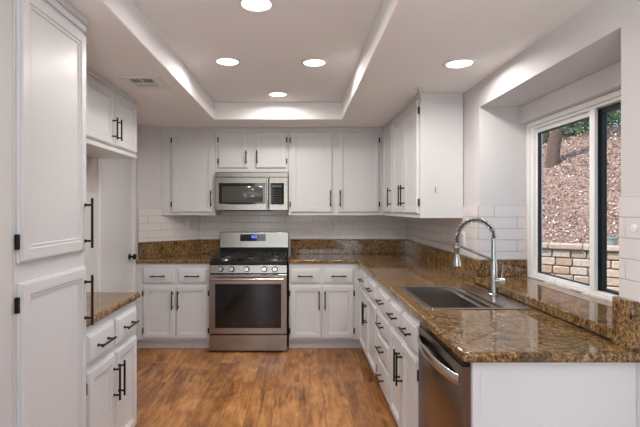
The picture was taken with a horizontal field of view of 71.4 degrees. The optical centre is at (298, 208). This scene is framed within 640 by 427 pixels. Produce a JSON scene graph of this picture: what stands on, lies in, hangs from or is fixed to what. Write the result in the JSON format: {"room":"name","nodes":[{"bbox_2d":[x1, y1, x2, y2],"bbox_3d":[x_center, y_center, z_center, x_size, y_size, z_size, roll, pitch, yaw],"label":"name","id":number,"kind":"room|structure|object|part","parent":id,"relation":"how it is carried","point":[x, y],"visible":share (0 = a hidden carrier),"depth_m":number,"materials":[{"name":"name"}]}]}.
{"room":"kitchen","nodes":[
{"label":"kitchen","id":0,"kind":"room"},
{"bbox_2d":[0,0,12,426],"bbox_3d":[-1.323,0.279,0.940,0.675,2.292,1.180,0,0,0],"label":"wall","id":1,"kind":"structure","parent":0,"point":[6,6],"depth_m":1.50,"materials":[{"name":"grey paint"}]},
{"bbox_2d":[84,125,137,291],"bbox_3d":[-1.720,0.279,3.045,0.120,2.292,4.090,0,0,0],"label":"wall","id":2,"kind":"structure","parent":0,"point":[90,254],"depth_m":3.58,"materials":[{"name":"grey paint"}]},
{"bbox_2d":[86,69,136,158],"bbox_3d":[-1.458,-0.635,3.128,0.403,0.460,0.920,0,0,0],"label":"upper cabinet","id":3,"kind":"object","parent":2,"relation":"attached to","point":[111,115],"visible":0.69,"depth_m":3.08,"materials":[{"name":"white paint"}]},
{"bbox_3d":[-1.304,-0.635,2.905,0.020,0.384,0.425,0,0,0],"label":"door","id":4,"kind":"part","parent":3,"relation":"part of","materials":[{"name":"white paint"}]},
{"bbox_3d":[-1.311,-0.416,3.128,0.005,0.018,0.920,0,0,0],"label":"light rail","id":5,"kind":"part","parent":3,"relation":"part of","materials":[{"name":"white paint"}]},
{"bbox_3d":[-1.310,-0.854,3.128,0.006,0.022,0.920,0,0,0],"label":"crown","id":6,"kind":"part","parent":3,"relation":"part of","materials":[{"name":"white paint"}]},
{"bbox_3d":[-1.275,-0.560,3.094,0.038,0.150,0.017,0,0,0],"label":"handle","id":7,"kind":"part","parent":3,"relation":"part of","materials":[{"name":"black metal"}]},
{"bbox_3d":[-1.275,-0.560,3.167,0.038,0.150,0.017,0,0,0],"label":"handle","id":8,"kind":"part","parent":3,"relation":"part of","materials":[{"name":"black metal"}]},
{"bbox_3d":[-1.304,-0.635,3.353,0.020,0.384,0.420,0,0,0],"label":"door","id":9,"kind":"part","parent":3,"relation":"part of","materials":[{"name":"white paint"}]},
{"bbox_2d":[97,159,135,335],"bbox_3d":[-1.667,0.388,4.070,0.045,2.075,0.830,0,0,0],"label":"trim","id":10,"kind":"structure","parent":2,"relation":"attached to","point":[133,161],"depth_m":4.44,"materials":[{"name":"white paint"}]},
{"bbox_2d":[101,159,136,291],"bbox_3d":[-1.652,0.405,4.070,0.096,2.020,0.740,0,0,0],"label":"door","id":11,"kind":"structure","parent":2,"relation":"in","point":[116,256],"depth_m":4.05,"materials":[{"name":"white paint"}]},
{"bbox_3d":[-1.637,0.470,4.385,0.068,0.060,0.060,0,0,0],"label":"knob","id":12,"kind":"part","parent":11,"relation":"part of","materials":[{"name":"black metal"}]},
{"bbox_2d":[138,125,196,242],"bbox_3d":[-1.395,0.279,4.837,0.530,2.292,0.507,0,0,0],"label":"wall","id":13,"kind":"structure","parent":0,"point":[149,138],"depth_m":4.67,"materials":[{"name":"grey paint"}]},
{"bbox_2d":[138,209,199,242],"bbox_3d":[-1.392,0.170,4.833,0.732,0.350,0.008,0,0,-44],"label":"tile backsplash","id":14,"kind":"structure","parent":13,"relation":"attached to","point":[153,226],"depth_m":4.78,"materials":[{"name":"white tile"}]},
{"bbox_2d":[186,219,191,228],"bbox_3d":[-1.227,0.170,4.979,0.070,0.114,0.007,0,0,-44],"label":"wall outlet","id":15,"kind":"object","parent":14,"relation":"attached to","point":[188,221],"visible":1,"depth_m":4.97,"materials":[{"name":"white plastic"}]},
{"bbox_2d":[135,334,397,426],"bbox_3d":[0.000,1.475,0.755,6.600,0.100,8.910,0,0,0],"label":"floor","id":16,"kind":"structure","parent":0,"point":[177,387],"depth_m":3.53,"materials":[{"name":"brown wood"}]},
{"bbox_2d":[13,0,93,426],"bbox_3d":[-1.291,0.280,1.788,0.728,2.289,0.507,0,0,0],"label":"pantry cabinet","id":17,"kind":"object","parent":16,"relation":"on","point":[49,39],"visible":0.99,"depth_m":1.74,"materials":[{"name":"white paint"}]},
{"bbox_3d":[-0.975,0.790,1.790,0.020,1.060,0.477,0,0,0],"label":"door","id":18,"kind":"part","parent":17,"relation":"part of","materials":[{"name":"white paint"}]},
{"bbox_3d":[-0.975,-0.300,1.790,0.020,0.980,0.477,0,0,0],"label":"door","id":19,"kind":"part","parent":17,"relation":"part of","materials":[{"name":"white paint"}]},
{"bbox_3d":[-0.974,-0.836,1.788,0.022,0.058,0.507,0,0,0],"label":"crown","id":20,"kind":"part","parent":17,"relation":"part of","materials":[{"name":"white paint"}]},
{"bbox_3d":[-0.946,0.410,2.008,0.038,0.225,0.017,0,0,0],"label":"handle","id":21,"kind":"part","parent":17,"relation":"part of","materials":[{"name":"black metal"}]},
{"bbox_3d":[-0.946,0.063,2.008,0.038,0.225,0.017,0,0,0],"label":"handle","id":22,"kind":"part","parent":17,"relation":"part of","materials":[{"name":"black metal"}]},
{"bbox_2d":[86,301,139,426],"bbox_3d":[-1.296,0.987,2.385,0.708,0.874,0.675,0,0,0],"label":"base cabinet","id":23,"kind":"object","parent":16,"relation":"on","point":[111,342],"visible":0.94,"depth_m":2.34,"materials":[{"name":"white paint"}]},
{"bbox_3d":[-0.990,0.663,2.225,0.020,0.140,0.295,0,0,0],"label":"drawer","id":24,"kind":"part","parent":23,"relation":"part of","materials":[{"name":"white paint"}]},
{"bbox_3d":[-0.990,1.035,2.229,0.020,0.536,0.303,0,0,0],"label":"door","id":25,"kind":"part","parent":23,"relation":"part of","materials":[{"name":"white paint"}]},
{"bbox_3d":[-0.961,0.663,2.225,0.038,0.017,0.155,0,0,0],"label":"handle","id":26,"kind":"part","parent":23,"relation":"part of","materials":[{"name":"black metal"}]},
{"bbox_2d":[86,292,139,326],"bbox_3d":[-1.316,0.530,2.397,0.682,0.038,0.701,0,0,0],"label":"countertop","id":27,"kind":"structure","parent":23,"relation":"on","point":[105,303],"depth_m":2.46,"materials":[{"name":"stone"}]},
{"bbox_3d":[-0.961,0.917,2.357,0.038,0.190,0.017,0,0,0],"label":"handle","id":28,"kind":"part","parent":23,"relation":"part of","materials":[{"name":"black metal"}]},
{"bbox_3d":[-0.961,0.917,2.419,0.038,0.190,0.017,0,0,0],"label":"handle","id":29,"kind":"part","parent":23,"relation":"part of","materials":[{"name":"black metal"}]},
{"bbox_3d":[-0.990,0.663,2.553,0.020,0.140,0.290,0,0,0],"label":"drawer","id":30,"kind":"part","parent":23,"relation":"part of","materials":[{"name":"white paint"}]},
{"bbox_3d":[-0.990,1.035,2.546,0.020,0.536,0.303,0,0,0],"label":"door","id":31,"kind":"part","parent":23,"relation":"part of","materials":[{"name":"white paint"}]},
{"bbox_3d":[-0.961,0.663,2.553,0.038,0.017,0.155,0,0,0],"label":"handle","id":32,"kind":"part","parent":23,"relation":"part of","materials":[{"name":"black metal"}]},
{"bbox_2d":[136,263,209,347],"bbox_3d":[-1.275,0.987,4.764,0.760,0.874,0.643,0,0,0],"label":"base cabinet","id":33,"kind":"object","parent":16,"relation":"on","point":[172,307],"visible":0.88,"depth_m":4.49,"materials":[{"name":"white paint"}]},
{"bbox_3d":[-1.418,0.675,4.490,0.310,0.145,0.020,0,0,0],"label":"drawer","id":34,"kind":"part","parent":33,"relation":"part of","materials":[{"name":"white paint"}]},
{"bbox_3d":[-1.410,1.040,4.490,0.320,0.526,0.020,0,0,0],"label":"door","id":35,"kind":"part","parent":33,"relation":"part of","materials":[{"name":"white paint"}]},
{"bbox_2d":[135,239,219,262],"bbox_3d":[-1.273,0.448,4.782,0.768,0.202,0.613,0,0,0],"label":"countertop","id":36,"kind":"structure","parent":33,"relation":"on","point":[199,250],"depth_m":4.78,"materials":[{"name":"stone"}]},
{"bbox_3d":[-1.080,1.040,4.490,0.320,0.526,0.020,0,0,0],"label":"door","id":37,"kind":"part","parent":33,"relation":"part of","materials":[{"name":"white paint"}]},
{"bbox_3d":[-1.072,0.675,4.490,0.292,0.145,0.020,0,0,0],"label":"drawer","id":38,"kind":"part","parent":33,"relation":"part of","materials":[{"name":"white paint"}]},
{"bbox_2d":[209,232,287,350],"bbox_3d":[-0.503,0.841,4.694,0.766,1.167,0.722,0,0,0],"label":"range","id":39,"kind":"object","parent":16,"relation":"on","point":[248,278],"visible":1,"depth_m":4.40,"materials":[{"name":"silver metal"}]},
{"bbox_3d":[-0.503,0.689,4.367,0.710,0.030,0.068,0,0,0],"label":"handle","id":40,"kind":"part","parent":39,"relation":"part of","materials":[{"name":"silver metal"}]},
{"bbox_3d":[-0.503,0.942,4.422,0.766,0.590,0.044,0,0,0],"label":"oven door","id":41,"kind":"part","parent":39,"relation":"part of","materials":[{"name":"silver metal"}]},
{"bbox_3d":[-0.503,0.959,4.399,0.654,0.436,0.003,0,0,0],"label":"door glass","id":42,"kind":"part","parent":39,"relation":"part of","materials":[{"name":"black glass"}]},
{"bbox_3d":[-0.503,0.596,4.422,0.766,0.078,0.044,0,0,0],"label":"control panel","id":43,"kind":"part","parent":39,"relation":"part of","materials":[{"name":"silver metal"}]},
{"bbox_3d":[-0.503,1.327,4.426,0.766,0.156,0.036,0,0,0],"label":"drawer","id":44,"kind":"part","parent":39,"relation":"part of","materials":[{"name":"silver metal"}]},
{"bbox_2d":[210,256,287,264],"bbox_3d":[-0.503,0.538,4.690,0.766,0.038,0.560,0,0,0],"label":"cooktop","id":45,"kind":"object","parent":39,"relation":"in","point":[216,261],"depth_m":4.41,"materials":[{"name":"black metal"}]},
{"bbox_2d":[289,263,361,347],"bbox_3d":[0.560,0.987,4.764,1.320,0.874,0.643,0,0,0],"label":"base cabinet","id":46,"kind":"object","parent":16,"relation":"on","point":[323,297],"visible":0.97,"depth_m":4.49,"materials":[{"name":"white paint"}]},
{"bbox_3d":[0.061,0.675,4.490,0.297,0.145,0.020,0,0,0],"label":"drawer","id":47,"kind":"part","parent":46,"relation":"part of","materials":[{"name":"white paint"}]},
{"bbox_3d":[0.069,1.040,4.490,0.312,0.526,0.020,0,0,0],"label":"door","id":48,"kind":"part","parent":46,"relation":"part of","materials":[{"name":"white paint"}]},
{"bbox_3d":[0.394,1.040,4.490,0.313,0.526,0.020,0,0,0],"label":"door","id":49,"kind":"part","parent":46,"relation":"part of","materials":[{"name":"white paint"}]},
{"bbox_3d":[0.399,0.675,4.490,0.298,0.145,0.020,0,0,0],"label":"drawer","id":50,"kind":"part","parent":46,"relation":"part of","materials":[{"name":"white paint"}]},
{"bbox_2d":[289,239,639,362],"bbox_3d":[0.781,0.441,3.367,1.408,0.216,3.669,0,0,-9],"label":"countertop","id":51,"kind":"structure","parent":46,"relation":"on","point":[534,335],"depth_m":2.10,"materials":[{"name":"stone"}]},
{"bbox_2d":[398,286,532,309],"bbox_3d":[0.921,0.616,2.597,0.542,0.218,0.670,0,0,0],"label":"sink","id":52,"kind":"object","parent":51,"relation":"in","point":[429,297],"visible":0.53,"depth_m":2.81,"materials":[{"name":"silver metal"}]},
{"bbox_2d":[452,217,504,295],"bbox_3d":[1.053,0.277,2.607,0.307,0.458,0.077,0,0,0],"label":"faucet","id":53,"kind":"object","parent":51,"relation":"on","point":[495,280],"visible":1,"depth_m":2.60,"materials":[{"name":"silver metal"}]},
{"bbox_3d":[1.027,0.260,2.615,0.241,0.096,0.042,0,0,0],"label":"support arm","id":54,"kind":"part","parent":53,"relation":"part of","materials":[{"name":"silver metal"}]},
{"bbox_3d":[1.171,0.383,2.600,0.060,0.114,0.039,0,0,30],"label":"lever","id":55,"kind":"part","parent":53,"relation":"part of","materials":[{"name":"silver metal"}]},
{"bbox_2d":[357,266,378,373],"bbox_3d":[0.884,0.987,3.940,0.663,0.874,1.076,0,0,0],"label":"base cabinet","id":56,"kind":"object","parent":16,"relation":"on","point":[368,307],"visible":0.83,"depth_m":3.81,"materials":[{"name":"white paint"}]},
{"bbox_3d":[0.600,0.663,4.148,0.020,0.140,0.430,0,0,0],"label":"drawer","id":57,"kind":"part","parent":56,"relation":"part of","materials":[{"name":"white paint"}]},
{"bbox_3d":[0.600,1.035,4.136,0.020,0.536,0.453,0,0,0],"label":"door","id":58,"kind":"part","parent":56,"relation":"part of","materials":[{"name":"white paint"}]},
{"bbox_3d":[0.571,0.917,3.934,0.038,0.190,0.017,0,0,0],"label":"handle","id":59,"kind":"part","parent":56,"relation":"part of","materials":[{"name":"black metal"}]},
{"bbox_3d":[0.571,0.917,3.872,0.038,0.190,0.017,0,0,0],"label":"handle","id":60,"kind":"part","parent":56,"relation":"part of","materials":[{"name":"black metal"}]},
{"bbox_3d":[0.600,0.663,3.655,0.020,0.140,0.445,0,0,0],"label":"drawer","id":61,"kind":"part","parent":56,"relation":"part of","materials":[{"name":"white paint"}]},
{"bbox_3d":[0.600,1.035,3.664,0.020,0.536,0.463,0,0,0],"label":"door","id":62,"kind":"part","parent":56,"relation":"part of","materials":[{"name":"white paint"}]},
{"bbox_2d":[375,284,391,404],"bbox_3d":[0.884,0.987,3.166,0.663,0.874,0.468,0,0,0],"label":"base cabinet","id":63,"kind":"object","parent":16,"relation":"on","point":[384,297],"visible":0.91,"depth_m":3.11,"materials":[{"name":"white paint"}]},
{"bbox_3d":[0.571,1.203,3.167,0.038,0.017,0.155,0,0,0],"label":"handle","id":64,"kind":"part","parent":63,"relation":"part of","materials":[{"name":"black metal"}]},
{"bbox_3d":[0.600,1.203,3.167,0.020,0.200,0.415,0,0,0],"label":"drawer","id":65,"kind":"part","parent":63,"relation":"part of","materials":[{"name":"white paint"}]},
{"bbox_3d":[0.600,1.002,3.167,0.020,0.153,0.415,0,0,0],"label":"drawer","id":66,"kind":"part","parent":63,"relation":"part of","materials":[{"name":"white paint"}]},
{"bbox_3d":[0.600,0.829,3.167,0.020,0.140,0.415,0,0,0],"label":"drawer","id":67,"kind":"part","parent":63,"relation":"part of","materials":[{"name":"white paint"}]},
{"bbox_3d":[0.600,0.663,3.167,0.020,0.140,0.415,0,0,0],"label":"drawer","id":68,"kind":"part","parent":63,"relation":"part of","materials":[{"name":"white paint"}]},
{"bbox_2d":[386,296,419,426],"bbox_3d":[0.884,0.987,2.585,0.663,0.874,0.690,0,0,0],"label":"base cabinet","id":69,"kind":"object","parent":16,"relation":"on","point":[404,330],"visible":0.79,"depth_m":2.51,"materials":[{"name":"white paint"}]},
{"bbox_3d":[0.571,0.663,2.752,0.038,0.017,0.155,0,0,0],"label":"handle","id":70,"kind":"part","parent":69,"relation":"part of","materials":[{"name":"black metal"}]},
{"bbox_3d":[0.571,0.917,2.611,0.038,0.190,0.017,0,0,0],"label":"handle","id":71,"kind":"part","parent":69,"relation":"part of","materials":[{"name":"black metal"}]},
{"bbox_3d":[0.600,0.663,2.752,0.020,0.140,0.315,0,0,0],"label":"drawer","id":72,"kind":"part","parent":69,"relation":"part of","materials":[{"name":"white paint"}]},
{"bbox_3d":[0.600,1.035,2.748,0.020,0.536,0.323,0,0,0],"label":"door","id":73,"kind":"part","parent":69,"relation":"part of","materials":[{"name":"white paint"}]},
{"bbox_3d":[0.571,0.917,2.549,0.038,0.190,0.017,0,0,0],"label":"handle","id":74,"kind":"part","parent":69,"relation":"part of","materials":[{"name":"black metal"}]},
{"bbox_3d":[0.571,0.663,2.410,0.038,0.017,0.155,0,0,0],"label":"handle","id":75,"kind":"part","parent":69,"relation":"part of","materials":[{"name":"black metal"}]},
{"bbox_3d":[0.600,1.035,2.414,0.020,0.536,0.318,0,0,0],"label":"door","id":76,"kind":"part","parent":69,"relation":"part of","materials":[{"name":"white paint"}]},
{"bbox_3d":[0.600,0.663,2.410,0.020,0.140,0.310,0,0,0],"label":"drawer","id":77,"kind":"part","parent":69,"relation":"part of","materials":[{"name":"white paint"}]},
{"bbox_2d":[417,322,470,426],"bbox_3d":[0.862,0.988,1.929,0.616,0.870,0.589,0,0,0],"label":"dishwasher","id":78,"kind":"object","parent":16,"relation":"on","point":[444,378],"visible":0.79,"depth_m":1.86,"materials":[{"name":"silver metal"}]},
{"bbox_3d":[0.578,0.639,1.933,0.047,0.041,0.547,0,0,0],"label":"handle","id":79,"kind":"part","parent":78,"relation":"part of","materials":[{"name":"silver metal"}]},
{"bbox_2d":[470,363,635,426],"bbox_3d":[0.930,0.987,1.629,0.596,0.874,0.025,0,0,0],"label":"end panel","id":80,"kind":"object","parent":16,"relation":"on","point":[502,394],"visible":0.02,"depth_m":1.62,"materials":[{"name":"white paint"}]},
{"bbox_2d":[288,174,290,333],"bbox_3d":[-0.275,0.279,5.150,3.010,2.292,0.120,0,0,0],"label":"wall","id":81,"kind":"structure","parent":0,"point":[289,240],"depth_m":5.09,"materials":[{"name":"grey paint"}]},
{"bbox_2d":[161,128,220,214],"bbox_3d":[-1.184,-0.399,4.891,0.582,0.933,0.388,0,0,0],"label":"upper cabinet","id":82,"kind":"object","parent":81,"relation":"attached to","point":[188,155],"visible":0.98,"depth_m":4.75,"materials":[{"name":"white paint"}]},
{"bbox_3d":[-1.184,-0.854,4.751,0.582,0.022,0.006,0,0,0],"label":"crown","id":83,"kind":"part","parent":82,"relation":"part of","materials":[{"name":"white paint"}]},
{"bbox_3d":[-1.133,-0.392,4.745,0.445,0.854,0.020,0,0,0],"label":"door","id":84,"kind":"part","parent":82,"relation":"part of","materials":[{"name":"white paint"}]},
{"bbox_2d":[216,128,288,173],"bbox_3d":[-0.502,-0.630,4.891,0.778,0.470,0.388,0,0,0],"label":"upper cabinet","id":85,"kind":"object","parent":81,"relation":"attached to","point":[237,149],"visible":0.98,"depth_m":4.75,"materials":[{"name":"white paint"}]},
{"bbox_3d":[-0.700,-0.625,4.745,0.314,0.379,0.020,0,0,0],"label":"door","id":86,"kind":"part","parent":85,"relation":"part of","materials":[{"name":"white paint"}]},
{"bbox_2d":[215,172,288,210],"bbox_3d":[-0.501,-0.182,4.857,0.767,0.410,0.450,0,0,0],"label":"microwave","id":87,"kind":"object","parent":85,"relation":"attached to","point":[234,191],"visible":1,"depth_m":4.69,"materials":[{"name":"silver metal"}]},
{"bbox_3d":[-0.601,-0.161,4.701,0.568,0.347,0.022,0,0,0],"label":"door","id":88,"kind":"part","parent":87,"relation":"part of","materials":[{"name":"silver metal"}]},
{"bbox_3d":[-0.599,-0.161,4.689,0.491,0.227,0.003,0,0,0],"label":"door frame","id":89,"kind":"part","parent":87,"relation":"part of","materials":[{"name":"black glass"}]},
{"bbox_3d":[-0.501,-0.362,4.701,0.767,0.050,0.022,0,0,0],"label":"vent panel","id":90,"kind":"part","parent":87,"relation":"part of","materials":[{"name":"silver metal"}]},
{"bbox_3d":[-0.331,-0.161,4.661,0.023,0.314,0.059,0,0,0],"label":"handle","id":91,"kind":"part","parent":87,"relation":"part of","materials":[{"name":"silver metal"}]},
{"bbox_3d":[-0.216,-0.161,4.701,0.196,0.347,0.022,0,0,0],"label":"control panel","id":92,"kind":"part","parent":87,"relation":"part of","materials":[{"name":"silver metal"}]},
{"bbox_3d":[-0.502,-0.854,4.751,0.778,0.022,0.006,0,0,0],"label":"crown","id":93,"kind":"part","parent":85,"relation":"part of","materials":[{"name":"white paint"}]},
{"bbox_3d":[-0.298,-0.625,4.745,0.321,0.379,0.020,0,0,0],"label":"door","id":94,"kind":"part","parent":85,"relation":"part of","materials":[{"name":"white paint"}]},
{"bbox_2d":[200,210,405,238],"bbox_3d":[0.050,0.170,5.085,2.359,0.350,0.008,0,0,0],"label":"tile backsplash","id":95,"kind":"structure","parent":81,"relation":"attached to","point":[297,226],"depth_m":5.08,"materials":[{"name":"white tile"}]},
{"bbox_2d":[329,221,334,230],"bbox_3d":[0.372,0.190,5.077,0.070,0.114,0.007,0,0,0],"label":"wall outlet","id":96,"kind":"object","parent":95,"relation":"attached to","point":[331,223],"visible":1,"depth_m":5.08,"materials":[{"name":"white plastic"}]},
{"bbox_2d":[289,128,382,214],"bbox_3d":[0.396,-0.399,4.891,1.014,0.933,0.388,0,0,0],"label":"upper cabinet","id":97,"kind":"object","parent":81,"relation":"attached to","point":[333,171],"visible":1,"depth_m":4.75,"materials":[{"name":"white paint"}]},
{"bbox_3d":[0.134,-0.392,4.745,0.443,0.854,0.020,0,0,0],"label":"door","id":98,"kind":"part","parent":97,"relation":"part of","materials":[{"name":"white paint"}]},
{"bbox_3d":[0.396,-0.854,4.751,1.014,0.022,0.006,0,0,0],"label":"crown","id":99,"kind":"part","parent":97,"relation":"part of","materials":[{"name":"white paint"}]},
{"bbox_3d":[0.632,-0.392,4.745,0.437,0.854,0.020,0,0,0],"label":"door","id":100,"kind":"part","parent":97,"relation":"part of","materials":[{"name":"white paint"}]},
{"bbox_2d":[66,0,594,128],"bbox_3d":[0.000,-1.028,0.755,6.600,0.323,8.910,0,0,0],"label":"ceiling","id":101,"kind":"structure","parent":0,"point":[376,52],"depth_m":2.68,"materials":[{"name":"white paint"}]},
{"bbox_2d":[116,75,170,88],"bbox_3d":[-1.055,-0.862,3.040,0.270,0.010,0.310,0,0,0],"label":"ceiling vent","id":102,"kind":"object","parent":101,"relation":"in","point":[133,81],"visible":1,"depth_m":3.02,"materials":[{"name":"white metal"}]},
{"bbox_2d":[213,56,241,65],"bbox_3d":[-0.502,-1.035,3.127,0.196,0.009,0.196,0,0,0],"label":"recessed light","id":103,"kind":"object","parent":101,"relation":"in","point":[223,60],"visible":1,"depth_m":3.12,"materials":[{"name":"white plastic"}]},
{"bbox_2d":[237,0,275,12],"bbox_3d":[-0.215,-1.035,2.250,0.196,0.009,0.196,0,0,0],"label":"recessed light","id":104,"kind":"object","parent":101,"relation":"in","point":[255,6],"visible":1,"depth_m":2.26,"materials":[{"name":"white plastic"}]},
{"bbox_2d":[267,91,288,96],"bbox_3d":[-0.190,-1.035,4.020,0.196,0.009,0.196,0,0,0],"label":"recessed light","id":105,"kind":"object","parent":101,"relation":"in","point":[273,93],"visible":1,"depth_m":4.01,"materials":[{"name":"white plastic"}]},
{"bbox_2d":[301,57,327,66],"bbox_3d":[0.109,-1.035,3.150,0.196,0.009,0.196,0,0,0],"label":"recessed light","id":106,"kind":"object","parent":101,"relation":"in","point":[309,62],"visible":1,"depth_m":3.14,"materials":[{"name":"white plastic"}]},
{"bbox_2d":[413,87,422,93],"bbox_3d":[0.853,-0.848,3.190,0.068,0.038,0.068,0,0,0],"label":"sprinkler","id":107,"kind":"object","parent":101,"relation":"attached to","point":[414,88],"visible":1,"depth_m":3.18,"materials":[{"name":"white plastic"}]},
{"bbox_2d":[442,57,476,68],"bbox_3d":[0.952,-0.862,2.640,0.196,0.009,0.196,0,0,0],"label":"recessed light","id":108,"kind":"object","parent":101,"relation":"in","point":[463,62],"visible":1,"depth_m":2.63,"materials":[{"name":"white plastic"}]},
{"bbox_2d":[410,0,639,426],"bbox_3d":[1.425,0.279,2.955,0.390,2.292,4.510,0,0,0],"label":"wall","id":109,"kind":"structure","parent":0,"point":[604,33],"depth_m":2.37,"materials":[{"name":"grey paint"}]},
{"bbox_2d":[383,119,393,215],"bbox_3d":[1.036,-0.399,4.662,0.378,0.933,0.843,0,0,0],"label":"upper cabinet","id":110,"kind":"object","parent":109,"relation":"attached to","point":[388,129],"visible":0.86,"depth_m":4.46,"materials":[{"name":"white paint"}]},
{"bbox_2d":[393,93,462,217],"bbox_3d":[1.036,-0.399,3.778,0.378,0.933,0.920,0,0,0],"label":"upper cabinet","id":111,"kind":"object","parent":109,"relation":"attached to","point":[428,132],"visible":0.99,"depth_m":3.32,"materials":[{"name":"white paint"}]},
{"bbox_3d":[0.895,-0.395,4.003,0.020,0.860,0.410,0,0,0],"label":"door","id":112,"kind":"part","parent":111,"relation":"part of","materials":[{"name":"white paint"}]},
{"bbox_3d":[0.866,-0.113,3.740,0.038,0.178,0.017,0,0,0],"label":"handle","id":113,"kind":"part","parent":111,"relation":"part of","materials":[{"name":"black metal"}]},
{"bbox_3d":[0.901,-0.854,3.778,0.006,0.022,0.920,0,0,0],"label":"crown","id":114,"kind":"part","parent":111,"relation":"part of","materials":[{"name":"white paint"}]},
{"bbox_3d":[0.895,-0.395,3.554,0.020,0.860,0.419,0,0,0],"label":"door","id":115,"kind":"part","parent":111,"relation":"part of","materials":[{"name":"white paint"}]},
{"bbox_2d":[406,206,477,258],"bbox_3d":[1.225,0.162,4.056,0.008,0.367,2.043,0,0,0],"label":"tile backsplash","id":116,"kind":"structure","parent":109,"relation":"attached to","point":[439,233],"depth_m":3.71,"materials":[{"name":"white tile"}]},
{"bbox_2d":[461,231,464,246],"bbox_3d":[1.217,0.225,3.300,0.007,0.114,0.070,0,0,0],"label":"wall outlet","id":117,"kind":"object","parent":116,"relation":"attached to","point":[462,233],"visible":0.96,"depth_m":3.30,"materials":[{"name":"white plastic"}]},
{"bbox_2d":[478,206,525,259],"bbox_3d":[1.383,0.162,3.029,0.322,0.367,0.008,0,0,0],"label":"tile backsplash","id":118,"kind":"structure","parent":109,"relation":"attached to","point":[509,222],"depth_m":3.02,"materials":[{"name":"white tile"}]},
{"bbox_2d":[519,61,620,123],"bbox_3d":[1.558,-0.637,2.367,0.115,0.114,1.332,0,0,0],"label":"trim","id":119,"kind":"structure","parent":109,"relation":"attached to","point":[604,81],"depth_m":2.42,"materials":[{"name":"grey paint"}]},
{"bbox_2d":[526,89,620,300],"bbox_3d":[1.581,-0.060,2.367,0.073,1.035,1.328,0,0,0],"label":"window","id":120,"kind":"structure","parent":109,"relation":"in","point":[596,114],"depth_m":2.37,"materials":[{"name":"white paint"}]},
{"bbox_3d":[1.587,-0.050,2.666,0.026,0.958,0.583,0,0,0],"label":"fixed sash","id":121,"kind":"part","parent":120,"relation":"part of","materials":[{"name":"white plastic"}]},
{"bbox_3d":[1.599,-0.050,2.075,0.026,0.958,0.595,0,0,0],"label":"sliding sash","id":122,"kind":"part","parent":120,"relation":"part of","materials":[{"name":"black metal"}]},
{"bbox_2d":[619,196,639,301],"bbox_3d":[1.225,0.149,1.225,0.008,0.392,0.949,0,0,0],"label":"tile backsplash","id":123,"kind":"structure","parent":109,"relation":"attached to","point":[629,206],"depth_m":1.64,"materials":[{"name":"white tile"}]},
{"bbox_2d":[631,224,636,231],"bbox_3d":[1.218,0.069,1.620,0.005,0.028,0.028,0,0,0],"label":"button","id":124,"kind":"object","parent":123,"relation":"attached to","point":[633,226],"visible":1,"depth_m":1.62,"materials":[{"name":"white plastic"}]},
{"label":"outside","id":125,"kind":"structure","parent":0,"visible":0},
{"bbox_2d":[542,127,620,244],"bbox_3d":[5.941,-0.553,9.480,12.000,2.316,8.000,0,0,34],"label":"hillside","id":126,"kind":"structure","parent":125,"point":[568,239],"depth_m":7.22,"materials":[{"name":"brown soil"}]},
{"bbox_2d":[539,122,545,144],"bbox_3d":[5.143,-3.480,9.600,3.396,5.611,3.016,0,0,0],"label":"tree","id":127,"kind":"object","parent":126,"relation":"on","point":[543,134],"visible":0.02,"depth_m":9.54,"materials":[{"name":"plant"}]},
{"bbox_2d":[544,116,562,167],"bbox_3d":[5.267,-3.224,8.308,3.422,5.797,3.004,0,0,0],"label":"tree","id":128,"kind":"object","parent":126,"relation":"on","point":[555,136],"visible":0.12,"depth_m":8.23,"materials":[{"name":"brown plant"}]},
{"bbox_2d":[546,111,578,142],"bbox_3d":[5.530,-2.179,10.194,1.693,2.065,1.670,0,0,0],"label":"shrub","id":129,"kind":"object","parent":126,"relation":"on","point":[565,131],"visible":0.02,"depth_m":9.74,"materials":[{"name":"green plant"}]},
{"bbox_2d":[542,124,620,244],"bbox_3d":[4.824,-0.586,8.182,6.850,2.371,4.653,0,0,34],"label":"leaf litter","id":130,"kind":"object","parent":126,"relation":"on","point":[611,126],"visible":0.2,"depth_m":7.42,"materials":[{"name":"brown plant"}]},
{"bbox_2d":[546,97,620,140],"bbox_3d":[6.301,-2.091,10.220,2.083,1.633,1.656,0,0,0],"label":"shrub","id":131,"kind":"object","parent":126,"relation":"on","point":[578,126],"visible":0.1,"depth_m":9.72,"materials":[{"name":"green plant"}]},
{"bbox_2d":[562,96,620,138],"bbox_3d":[7.814,-2.285,11.814,3.632,2.070,1.910,0,0,0],"label":"shrub","id":132,"kind":"object","parent":126,"relation":"on","point":[619,96],"visible":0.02,"depth_m":11.34,"materials":[{"name":"green plant"}]},
{"bbox_2d":[568,98,620,135],"bbox_3d":[7.175,-2.048,9.994,2.190,1.548,1.688,0,0,0],"label":"shrub","id":133,"kind":"object","parent":126,"relation":"on","point":[609,120],"visible":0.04,"depth_m":9.76,"materials":[{"name":"green plant"}]},
{"bbox_3d":[7.875,1.495,6.000,12.250,0.100,20.000,0,0,0],"label":"ground","id":134,"kind":"structure","parent":0,"visible":0},
{"bbox_2d":[537,242,618,301],"bbox_3d":[3.443,0.960,6.196,8.863,0.971,0.244,0,0,34],"label":"wall","id":135,"kind":"structure","parent":134,"relation":"on","point":[565,260],"depth_m":5.94,"materials":[{"name":"brick"},{"name":"mortar"}]},
{"bbox_2d":[607,237,618,244],"bbox_3d":[4.066,0.416,5.775,0.135,0.105,0.135,0,0,0],"label":"flower pot","id":136,"kind":"object","parent":135,"relation":"on","point":[611,240],"visible":0.93,"depth_m":5.73,"materials":[{"name":"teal ceramic"}]}
]}

